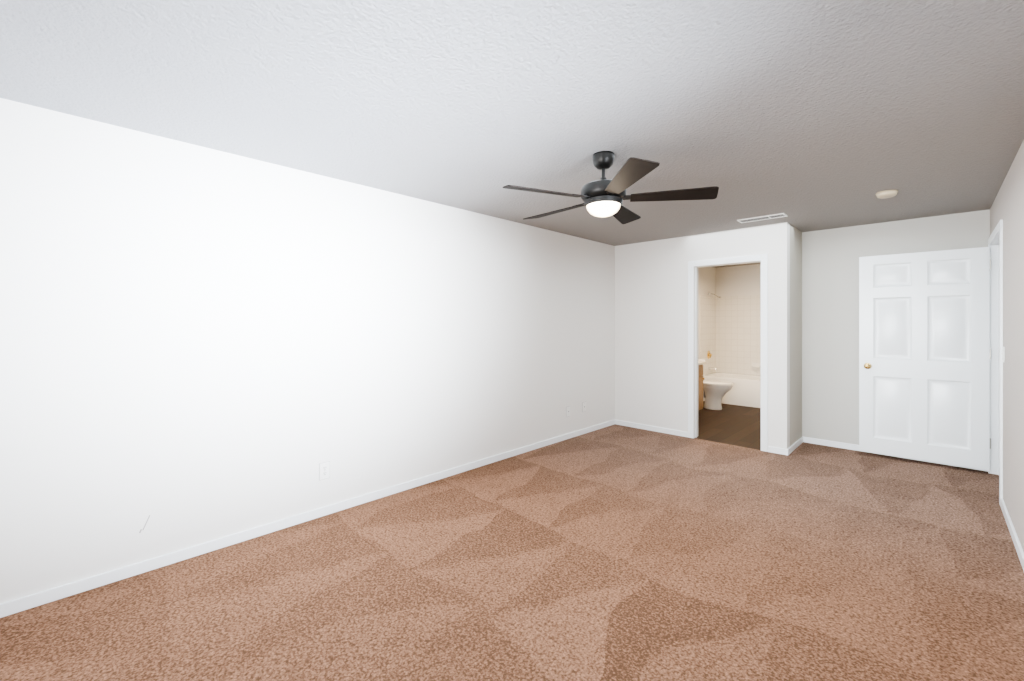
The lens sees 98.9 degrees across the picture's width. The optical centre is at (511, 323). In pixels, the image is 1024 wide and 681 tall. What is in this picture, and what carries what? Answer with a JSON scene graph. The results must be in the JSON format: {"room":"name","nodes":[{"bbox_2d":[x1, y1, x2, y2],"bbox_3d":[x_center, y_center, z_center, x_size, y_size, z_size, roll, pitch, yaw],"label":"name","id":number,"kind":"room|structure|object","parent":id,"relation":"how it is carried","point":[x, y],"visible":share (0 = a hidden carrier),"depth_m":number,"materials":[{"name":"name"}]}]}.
{"room":"empty bedroom","nodes":[
{"label":"empty bedroom","id":0,"kind":"room"},
{"bbox_2d":[0,98,715,603],"bbox_3d":[0.450,0.160,4.994,0.270,2.440,9.850,0,0,44],"label":"wall","id":1,"kind":"structure","parent":0,"point":[198,344],"depth_m":2.75,"materials":[{"name":"paint"}]},
{"bbox_2d":[0,419,615,617],"bbox_3d":[-0.738,1.348,3.771,0.017,0.064,6.200,0,0,44],"label":"baseboard","id":2,"kind":"structure","parent":1,"relation":"attached to","point":[14,606],"depth_m":2.74,"materials":[{"name":"white paint"}]},
{"bbox_2d":[319,461,329,479],"bbox_3d":[-1.346,1.060,3.148,0.009,0.121,0.077,0,0,44],"label":"outlet","id":3,"kind":"object","parent":1,"relation":"attached to","point":[324,470],"visible":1,"depth_m":3.14,"materials":[{"name":"white plastic"}]},
{"bbox_2d":[566,406,569,416],"bbox_3d":[0.675,1.055,5.242,0.008,0.121,0.077,0,0,44],"label":"jack","id":4,"kind":"object","parent":1,"relation":"attached to","point":[567,411],"visible":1,"depth_m":5.23,"materials":[{"name":"white plastic"}]},
{"bbox_2d":[582,402,585,411],"bbox_3d":[0.905,1.045,5.479,0.008,0.121,0.077,0,0,44],"label":"jack","id":5,"kind":"object","parent":1,"relation":"attached to","point":[583,406],"visible":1,"depth_m":5.47,"materials":[{"name":"white plastic"}]},
{"bbox_2d":[700,295,715,374],"bbox_3d":[3.617,0.209,8.073,0.007,1.438,0.780,0,0,44],"label":"tile","id":6,"kind":"structure","parent":1,"relation":"attached to","point":[707,323],"depth_m":8.07,"materials":[{"name":"white tile"}]},
{"bbox_2d":[0,424,1023,680],"bbox_3d":[0.818,1.410,2.770,3.648,0.060,6.922,0,0,44],"label":"floor","id":7,"kind":"structure","parent":0,"point":[614,552],"depth_m":2.30,"materials":[{"name":"brown carpet"}]},
{"bbox_2d":[0,0,1023,267],"bbox_3d":[2.219,-1.120,3.286,5.188,0.120,9.850,0,0,44],"label":"ceiling","id":8,"kind":"structure","parent":0,"point":[814,114],"depth_m":2.02,"materials":[{"name":"paint"}]},
{"bbox_2d":[503,151,718,223],"bbox_3d":[0.548,-0.866,2.787,1.270,0.388,1.300,0,0,44],"label":"ceiling fan","id":9,"kind":"object","parent":8,"relation":"hanging from","point":[603,196],"visible":1,"depth_m":2.65,"materials":[{"name":"brown metal"}]},
{"bbox_2d":[737,213,787,222],"bbox_3d":[2.506,-1.055,4.395,0.420,0.010,0.145,0,0,44],"label":"ceiling vent","id":10,"kind":"object","parent":8,"relation":"in","point":[773,216],"visible":0.98,"depth_m":4.39,"materials":[{"name":"white plastic"}]},
{"bbox_2d":[876,190,897,198],"bbox_3d":[3.029,-1.038,3.539,0.140,0.042,0.140,0,0,44],"label":"smoke detector","id":11,"kind":"object","parent":8,"relation":"attached to","point":[885,194],"visible":1,"depth_m":3.50,"materials":[{"name":"beige plastic"}]},
{"bbox_2d":[615,222,789,448],"bbox_3d":[2.186,0.160,5.340,2.045,2.440,0.120,0,0,44],"label":"wall","id":12,"kind":"structure","parent":0,"point":[651,333],"depth_m":5.45,"materials":[{"name":"paint"}]},
{"bbox_2d":[616,420,687,436],"bbox_3d":[1.776,1.348,5.640,0.980,0.064,0.017,0,0,44],"label":"baseboard","id":13,"kind":"structure","parent":12,"relation":"attached to","point":[618,422],"depth_m":5.61,"materials":[{"name":"white paint"}]},
{"bbox_2d":[688,254,767,451],"bbox_3d":[2.486,0.316,5.051,0.856,2.128,0.150,0,0,44],"label":"door frame","id":14,"kind":"structure","parent":12,"relation":"attached to","point":[693,266],"depth_m":5.17,"materials":[{"name":"white paint"}]},
{"bbox_2d":[696,401,760,449],"bbox_3d":[3.331,1.411,6.613,2.165,0.058,3.518,0,0,44],"label":"floor","id":15,"kind":"structure","parent":0,"point":[736,425],"depth_m":5.93,"materials":[{"name":"brown wood"}]},
{"bbox_2d":[698,365,704,409],"bbox_3d":[2.264,0.993,6.273,0.554,0.775,1.230,0,0,44],"label":"bathroom vanity","id":16,"kind":"object","parent":15,"relation":"on","point":[700,384],"depth_m":6.44,"materials":[{"name":"brown wood"}]},
{"bbox_2d":[698,358,732,409],"bbox_3d":[3.209,0.988,7.132,0.718,0.785,0.486,0,0,44],"label":"toilet","id":17,"kind":"object","parent":15,"relation":"on","point":[714,392],"visible":0.6,"depth_m":6.98,"materials":[{"name":"white ceramic"}]},
{"bbox_2d":[703,372,760,407],"bbox_3d":[4.256,1.155,7.463,1.769,0.450,0.750,0,0,44],"label":"bathtub","id":18,"kind":"object","parent":15,"relation":"on","point":[745,390],"visible":0.44,"depth_m":7.38,"materials":[{"name":"white ceramic"}]},
{"bbox_2d":[716,264,760,375],"bbox_3d":[4.565,0.160,7.783,1.775,2.440,0.120,0,0,44],"label":"wall","id":19,"kind":"structure","parent":0,"point":[738,280],"depth_m":8.08,"materials":[{"name":"paint"}]},
{"bbox_2d":[716,295,760,374],"bbox_3d":[4.521,0.209,7.737,1.763,1.438,0.007,0,0,44],"label":"tile","id":20,"kind":"structure","parent":19,"relation":"attached to","point":[738,334],"depth_m":8.07,"materials":[{"name":"white tile"}]},
{"bbox_2d":[752,362,760,367],"bbox_3d":[4.360,0.750,7.826,0.150,0.090,0.088,0,0,44],"label":"soap dish","id":21,"kind":"object","parent":20,"relation":"attached to","point":[756,365],"visible":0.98,"depth_m":7.83,"materials":[{"name":"white ceramic"}]},
{"bbox_2d":[790,225,801,445],"bbox_3d":[4.104,0.160,5.941,0.120,2.440,3.410,0,0,44],"label":"wall","id":22,"kind":"structure","parent":0,"point":[795,334],"depth_m":4.87,"materials":[{"name":"beige paint"}]},
{"bbox_2d":[784,436,803,455],"bbox_3d":[3.123,1.348,4.829,0.014,0.064,0.714,0,0,44],"label":"baseboard","id":23,"kind":"structure","parent":22,"relation":"attached to","point":[786,451],"depth_m":4.75,"materials":[{"name":"white paint"}]},
{"bbox_2d":[802,210,989,444],"bbox_3d":[4.510,0.160,4.100,3.023,2.440,0.120,0,0,44],"label":"wall","id":24,"kind":"structure","parent":0,"point":[830,334],"depth_m":4.85,"materials":[{"name":"grey paint"}]},
{"bbox_2d":[804,437,987,471],"bbox_3d":[3.908,1.348,4.585,1.483,0.064,0.017,0,0,44],"label":"baseboard","id":25,"kind":"structure","parent":24,"relation":"attached to","point":[806,439],"depth_m":4.84,"materials":[{"name":"white paint"}]},
{"bbox_2d":[990,140,1023,550],"bbox_3d":[2.087,0.160,1.545,0.120,2.440,7.162,0,0,44],"label":"wall","id":26,"kind":"structure","parent":0,"point":[1007,206],"depth_m":2.85,"materials":[{"name":"grey paint"}]},
{"bbox_2d":[988,219,1002,503],"bbox_3d":[4.111,0.298,3.641,0.150,2.163,1.076,0,0,44],"label":"door frame","id":27,"kind":"structure","parent":26,"relation":"attached to","point":[995,241],"depth_m":3.99,"materials":[{"name":"white paint"}]},
{"bbox_2d":[859,247,990,470],"bbox_3d":[4.029,0.323,4.323,0.947,2.045,0.169,0,0,42],"label":"hall door","id":28,"kind":"structure","parent":27,"relation":"attached to","point":[924,356],"depth_m":4.28,"materials":[{"name":"white paint"}]},
{"bbox_2d":[1000,498,1023,570],"bbox_3d":[1.663,1.348,1.205,0.017,0.064,5.845,0,0,44],"label":"baseboard","id":29,"kind":"structure","parent":26,"relation":"attached to","point":[1018,547],"depth_m":2.78,"materials":[{"name":"white paint"}]}
]}

